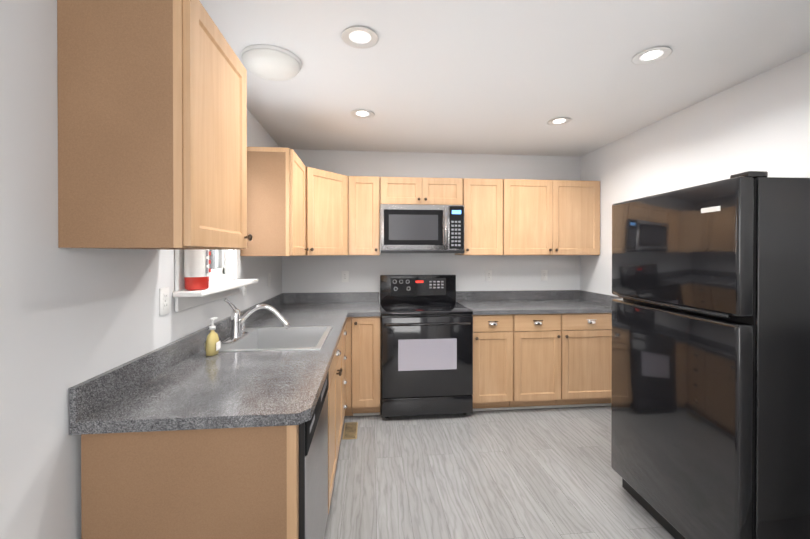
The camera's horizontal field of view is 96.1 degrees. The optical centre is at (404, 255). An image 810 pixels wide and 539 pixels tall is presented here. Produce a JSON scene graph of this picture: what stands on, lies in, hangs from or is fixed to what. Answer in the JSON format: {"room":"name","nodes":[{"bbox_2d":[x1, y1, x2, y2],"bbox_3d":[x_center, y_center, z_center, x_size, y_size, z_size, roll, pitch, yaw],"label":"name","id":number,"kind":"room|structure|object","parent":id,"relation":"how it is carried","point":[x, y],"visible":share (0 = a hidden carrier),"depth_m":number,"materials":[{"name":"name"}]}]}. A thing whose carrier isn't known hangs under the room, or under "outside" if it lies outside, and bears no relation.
{"room":"kitchen","nodes":[
{"label":"kitchen","id":0,"kind":"room"},
{"bbox_2d":[0,0,281,538],"bbox_3d":[-1.036,0.179,0.975,0.120,2.440,5.540,0,0,-5],"label":"wall","id":1,"kind":"structure","parent":0,"point":[70,317],"depth_m":0.99,"materials":[{"name":"white paint"}]},
{"bbox_2d":[57,0,251,249],"bbox_3d":[-0.812,-0.407,1.293,0.383,0.770,0.500,0,0,-5],"label":"upper cabinet","id":2,"kind":"object","parent":1,"relation":"attached to","point":[152,124],"visible":1,"depth_m":1.05,"materials":[{"name":"brown wood"}]},
{"bbox_2d":[159,287,168,315],"bbox_3d":[-1.026,0.197,1.554,0.008,0.115,0.070,0,0,-5],"label":"electrical outlet","id":3,"kind":"object","parent":1,"relation":"attached to","point":[163,301],"visible":1,"depth_m":1.54,"materials":[{"name":"white plastic"}]},
{"bbox_2d":[173,250,257,311],"bbox_3d":[-1.053,-0.232,2.026,0.213,0.972,0.824,0,0,-5],"label":"window unit","id":4,"kind":"structure","parent":1,"relation":"in","point":[224,265],"depth_m":2.06,"materials":[{"name":"white plastic"}]},
{"bbox_2d":[243,285,246,295],"bbox_3d":[-1.115,0.227,2.540,0.016,0.115,0.070,0,0,-5],"label":"light switch","id":5,"kind":"object","parent":1,"relation":"attached to","point":[244,290],"visible":0.69,"depth_m":2.53,"materials":[{"name":"white plastic"}]},
{"bbox_2d":[268,273,270,286],"bbox_3d":[-1.176,0.217,3.155,0.008,0.115,0.070,0,0,-5],"label":"electrical outlet","id":6,"kind":"object","parent":1,"relation":"attached to","point":[269,279],"visible":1,"depth_m":3.15,"materials":[{"name":"white plastic"}]},
{"bbox_2d":[240,147,308,255],"bbox_3d":[-0.943,-0.359,2.686,0.383,0.730,0.500,0,0,-5],"label":"upper cabinet","id":7,"kind":"object","parent":1,"relation":"attached to","point":[275,201],"visible":0.98,"depth_m":2.44,"materials":[{"name":"brown wood"}]},
{"bbox_2d":[303,166,347,255],"bbox_3d":[-0.856,-0.362,3.299,0.672,0.730,0.700,0,0,-5],"label":"upper cabinet","id":8,"kind":"object","parent":1,"relation":"attached to","point":[326,213],"visible":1,"depth_m":3.12,"materials":[{"name":"brown wood"}]},
{"bbox_2d":[184,250,210,289],"bbox_3d":[-0.970,-0.033,1.682,0.103,0.386,0.136,0,0,-5],"label":"canister","id":9,"kind":"object","parent":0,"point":[197,269],"visible":0.4,"depth_m":1.66,"materials":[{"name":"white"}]},
{"bbox_2d":[282,149,579,303],"bbox_3d":[0.522,0.165,3.844,3.520,2.440,0.120,0,0,-5],"label":"wall","id":10,"kind":"structure","parent":0,"point":[311,274],"depth_m":3.76,"materials":[{"name":"white paint"}]},
{"bbox_2d":[342,271,348,281],"bbox_3d":[-0.605,0.218,3.673,0.070,0.115,0.008,0,0,-5],"label":"electrical outlet","id":11,"kind":"object","parent":10,"relation":"attached to","point":[345,276],"visible":1,"depth_m":3.67,"materials":[{"name":"white plastic"}]},
{"bbox_2d":[348,176,379,254],"bbox_3d":[-0.391,-0.363,3.501,0.288,0.730,0.383,0,0,-5],"label":"upper cabinet","id":12,"kind":"object","parent":10,"relation":"attached to","point":[363,215],"visible":1,"depth_m":3.35,"materials":[{"name":"brown wood"}]},
{"bbox_2d":[380,177,462,204],"bbox_3d":[0.144,-0.598,3.550,0.778,0.260,0.383,0,0,-5],"label":"upper cabinet","id":13,"kind":"object","parent":10,"relation":"attached to","point":[421,191],"visible":0.98,"depth_m":3.39,"materials":[{"name":"brown wood"}]},
{"bbox_2d":[380,204,464,252],"bbox_3d":[0.148,-0.242,3.518,0.778,0.447,0.448,0,0,-5],"label":"microwave","id":14,"kind":"object","parent":13,"relation":"attached to","point":[409,228],"visible":1,"depth_m":3.33,"materials":[{"name":"metal"}]},
{"bbox_2d":[455,178,502,254],"bbox_3d":[0.727,-0.364,3.606,0.386,0.730,0.383,0,0,-5],"label":"upper cabinet","id":15,"kind":"object","parent":10,"relation":"attached to","point":[483,214],"visible":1,"depth_m":3.45,"materials":[{"name":"brown wood"}]},
{"bbox_2d":[485,270,491,280],"bbox_3d":[0.878,0.217,3.812,0.070,0.115,0.008,0,0,-5],"label":"electrical outlet","id":16,"kind":"object","parent":10,"relation":"attached to","point":[488,275],"visible":1,"depth_m":3.81,"materials":[{"name":"white plastic"}]},
{"bbox_2d":[541,270,547,280],"bbox_3d":[1.482,0.217,3.869,0.070,0.115,0.008,0,0,-5],"label":"electrical outlet","id":17,"kind":"object","parent":10,"relation":"attached to","point":[544,275],"visible":1,"depth_m":3.87,"materials":[{"name":"white plastic"}]},
{"bbox_2d":[503,179,599,254],"bbox_3d":[1.410,-0.364,3.670,0.976,0.730,0.383,0,0,-5],"label":"upper cabinet","id":18,"kind":"object","parent":10,"relation":"attached to","point":[551,217],"visible":1,"depth_m":3.51,"materials":[{"name":"brown wood"}]},
{"bbox_2d":[324,405,674,538],"bbox_3d":[0.716,1.449,1.146,3.640,0.100,5.540,0,0,-5],"label":"floor","id":19,"kind":"structure","parent":0,"point":[544,473],"depth_m":2.25,"materials":[{"name":"plastic"}]},
{"bbox_2d":[81,425,298,538],"bbox_3d":[-0.654,0.963,1.132,0.626,0.872,0.036,0,0,-5],"label":"cabinet end panel","id":20,"kind":"object","parent":19,"relation":"on","point":[232,483],"depth_m":1.11,"materials":[{"name":"brown wood"}]},
{"bbox_2d":[299,371,328,538],"bbox_3d":[-0.667,0.963,1.460,0.645,0.868,0.612,0,0,-5],"label":"dishwasher","id":21,"kind":"object","parent":19,"relation":"on","point":[313,473],"visible":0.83,"depth_m":1.36,"materials":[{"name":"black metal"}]},
{"bbox_2d":[328,335,342,513],"bbox_3d":[-0.727,0.957,2.216,0.679,0.872,0.892,0,0,-5],"label":"base cabinet","id":22,"kind":"object","parent":19,"relation":"on","point":[335,415],"visible":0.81,"depth_m":2.15,"materials":[{"name":"brown wood"}]},
{"bbox_2d":[68,292,351,434],"bbox_3d":[-0.758,0.451,2.373,0.690,0.136,2.568,0,0,-5],"label":"countertop","id":23,"kind":"structure","parent":22,"relation":"on","point":[185,383],"depth_m":1.34,"materials":[{"name":"laminate"}]},
{"bbox_2d":[204,317,220,355],"bbox_3d":[-0.938,0.396,1.774,0.055,0.177,0.086,0,0,-5],"label":"soap dispenser","id":24,"kind":"object","parent":23,"relation":"on","point":[212,345],"visible":1,"depth_m":1.75,"materials":[{"name":"yellow plastic"}]},
{"bbox_2d":[222,298,289,343],"bbox_3d":[-0.840,0.355,2.105,0.330,0.247,0.268,0,0,-5],"label":"faucet","id":25,"kind":"object","parent":23,"relation":"on","point":[237,332],"visible":1,"depth_m":2.09,"materials":[{"name":"silver metal"}]},
{"bbox_2d":[219,326,331,351],"bbox_3d":[-0.741,0.567,2.130,0.560,0.177,0.580,0,0,-5],"label":"sink","id":26,"kind":"object","parent":23,"relation":"in","point":[281,338],"visible":0.25,"depth_m":2.38,"materials":[{"name":"silver metal"}]},
{"bbox_2d":[342,324,347,421],"bbox_3d":[-0.788,0.954,2.835,0.674,0.872,0.344,0,0,-5],"label":"drawers","id":27,"kind":"object","parent":19,"relation":"on","point":[344,358],"visible":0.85,"depth_m":2.83,"materials":[{"name":"brown wood"}]},
{"bbox_2d":[345,317,351,415],"bbox_3d":[-0.825,0.952,3.323,0.696,0.872,0.628,0,0,-5],"label":"base cabinet","id":28,"kind":"object","parent":19,"relation":"on","point":[348,410],"visible":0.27,"depth_m":3.06,"materials":[{"name":"brown wood"}]},
{"bbox_2d":[342,422,357,438],"bbox_3d":[-0.431,1.387,2.881,0.110,0.005,0.270,0,0,-5],"label":"floor vent","id":29,"kind":"object","parent":19,"relation":"in","point":[350,430],"visible":1,"depth_m":2.87,"materials":[{"name":"gold metal"}]},
{"bbox_2d":[352,317,380,415],"bbox_3d":[-0.353,0.952,3.353,0.242,0.872,0.653,0,0,-5],"label":"base cabinet","id":30,"kind":"object","parent":19,"relation":"on","point":[366,364],"visible":0.96,"depth_m":3.06,"materials":[{"name":"brown wood"}]},
{"bbox_2d":[352,292,380,316],"bbox_3d":[-0.369,0.446,3.369,0.273,0.136,0.658,0,0,-5],"label":"countertop","id":31,"kind":"structure","parent":30,"relation":"on","point":[364,304],"depth_m":3.51,"materials":[{"name":"laminate"}]},
{"bbox_2d":[380,274,472,417],"bbox_3d":[0.163,0.795,3.373,0.780,1.185,0.732,0,0,-5],"label":"range","id":32,"kind":"object","parent":19,"relation":"on","point":[426,344],"visible":0.98,"depth_m":3.06,"materials":[{"name":"black metal"}]},
{"bbox_2d":[472,314,512,408],"bbox_3d":[0.737,0.951,3.456,0.366,0.872,0.653,0,0,-5],"label":"base cabinet","id":33,"kind":"object","parent":19,"relation":"on","point":[492,361],"visible":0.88,"depth_m":3.17,"materials":[{"name":"brown wood"}]},
{"bbox_2d":[456,290,621,314],"bbox_3d":[1.229,0.445,3.519,1.366,0.136,0.658,0,0,-5],"label":"countertop","id":34,"kind":"structure","parent":33,"relation":"on","point":[529,301],"depth_m":3.59,"materials":[{"name":"laminate"}]},
{"bbox_2d":[509,314,560,406],"bbox_3d":[1.140,0.951,3.494,0.434,0.872,0.653,0,0,-5],"label":"base cabinet","id":35,"kind":"object","parent":19,"relation":"on","point":[536,359],"visible":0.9,"depth_m":3.20,"materials":[{"name":"brown wood"}]},
{"bbox_2d":[473,403,610,410],"bbox_3d":[1.251,1.378,3.299,1.352,0.020,0.016,0,0,-5],"label":"trim","id":36,"kind":"structure","parent":35,"relation":"attached to","point":[509,408],"depth_m":3.29,"materials":[{"name":"grey"}]},
{"bbox_2d":[556,313,611,404],"bbox_3d":[1.634,0.951,3.540,0.550,0.872,0.653,0,0,-5],"label":"base cabinet","id":37,"kind":"object","parent":19,"relation":"on","point":[586,356],"visible":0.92,"depth_m":3.25,"materials":[{"name":"brown wood"}]},
{"bbox_2d":[611,171,809,538],"bbox_3d":[1.631,0.535,1.802,0.789,1.720,0.800,0,0,-3],"label":"refrigerator","id":38,"kind":"object","parent":19,"relation":"on","point":[710,407],"visible":1,"depth_m":1.48,"materials":[{"name":"black metal"}]},
{"bbox_2d":[199,0,809,156],"bbox_3d":[0.716,-1.091,1.134,3.640,0.100,5.540,0,0,-5],"label":"ceiling","id":39,"kind":"structure","parent":0,"point":[503,77],"depth_m":2.01,"materials":[{"name":"white paint"}]},
{"bbox_2d":[241,44,300,80],"bbox_3d":[-0.715,-1.005,1.954,0.306,0.080,0.306,0,0,-5],"label":"dome light","id":40,"kind":"object","parent":39,"relation":"attached to","point":[268,63],"visible":0.98,"depth_m":1.88,"materials":[{"name":"white glass"}]},
{"bbox_2d":[341,26,377,48],"bbox_3d":[-0.215,-1.040,1.740,0.176,0.008,0.176,0,0,-5],"label":"recessed light","id":41,"kind":"object","parent":39,"relation":"in","point":[359,37],"visible":1,"depth_m":1.74,"materials":[{"name":"white plastic"}]},
{"bbox_2d":[351,109,373,118],"bbox_3d":[-0.314,-1.045,2.694,0.176,0.008,0.176,0,0,-5],"label":"recessed light","id":42,"kind":"object","parent":39,"relation":"in","point":[362,114],"visible":1,"depth_m":2.70,"materials":[{"name":"white plastic"}]},
{"bbox_2d":[547,117,571,125],"bbox_3d":[1.208,-1.046,2.848,0.176,0.008,0.176,0,0,-5],"label":"recessed light","id":43,"kind":"object","parent":39,"relation":"in","point":[559,121],"visible":0.96,"depth_m":2.85,"materials":[{"name":"white plastic"}]},
{"bbox_2d":[632,47,671,64],"bbox_3d":[1.287,-1.041,1.901,0.176,0.008,0.176,0,0,-5],"label":"recessed light","id":44,"kind":"object","parent":39,"relation":"in","point":[651,55],"visible":1,"depth_m":1.90,"materials":[{"name":"white plastic"}]},
{"bbox_2d":[580,51,809,298],"bbox_3d":[2.077,0.172,2.473,0.120,2.440,2.900,0,0,-5],"label":"wall","id":45,"kind":"structure","parent":0,"point":[760,122],"depth_m":2.42,"materials":[{"name":"white paint"}]}
]}

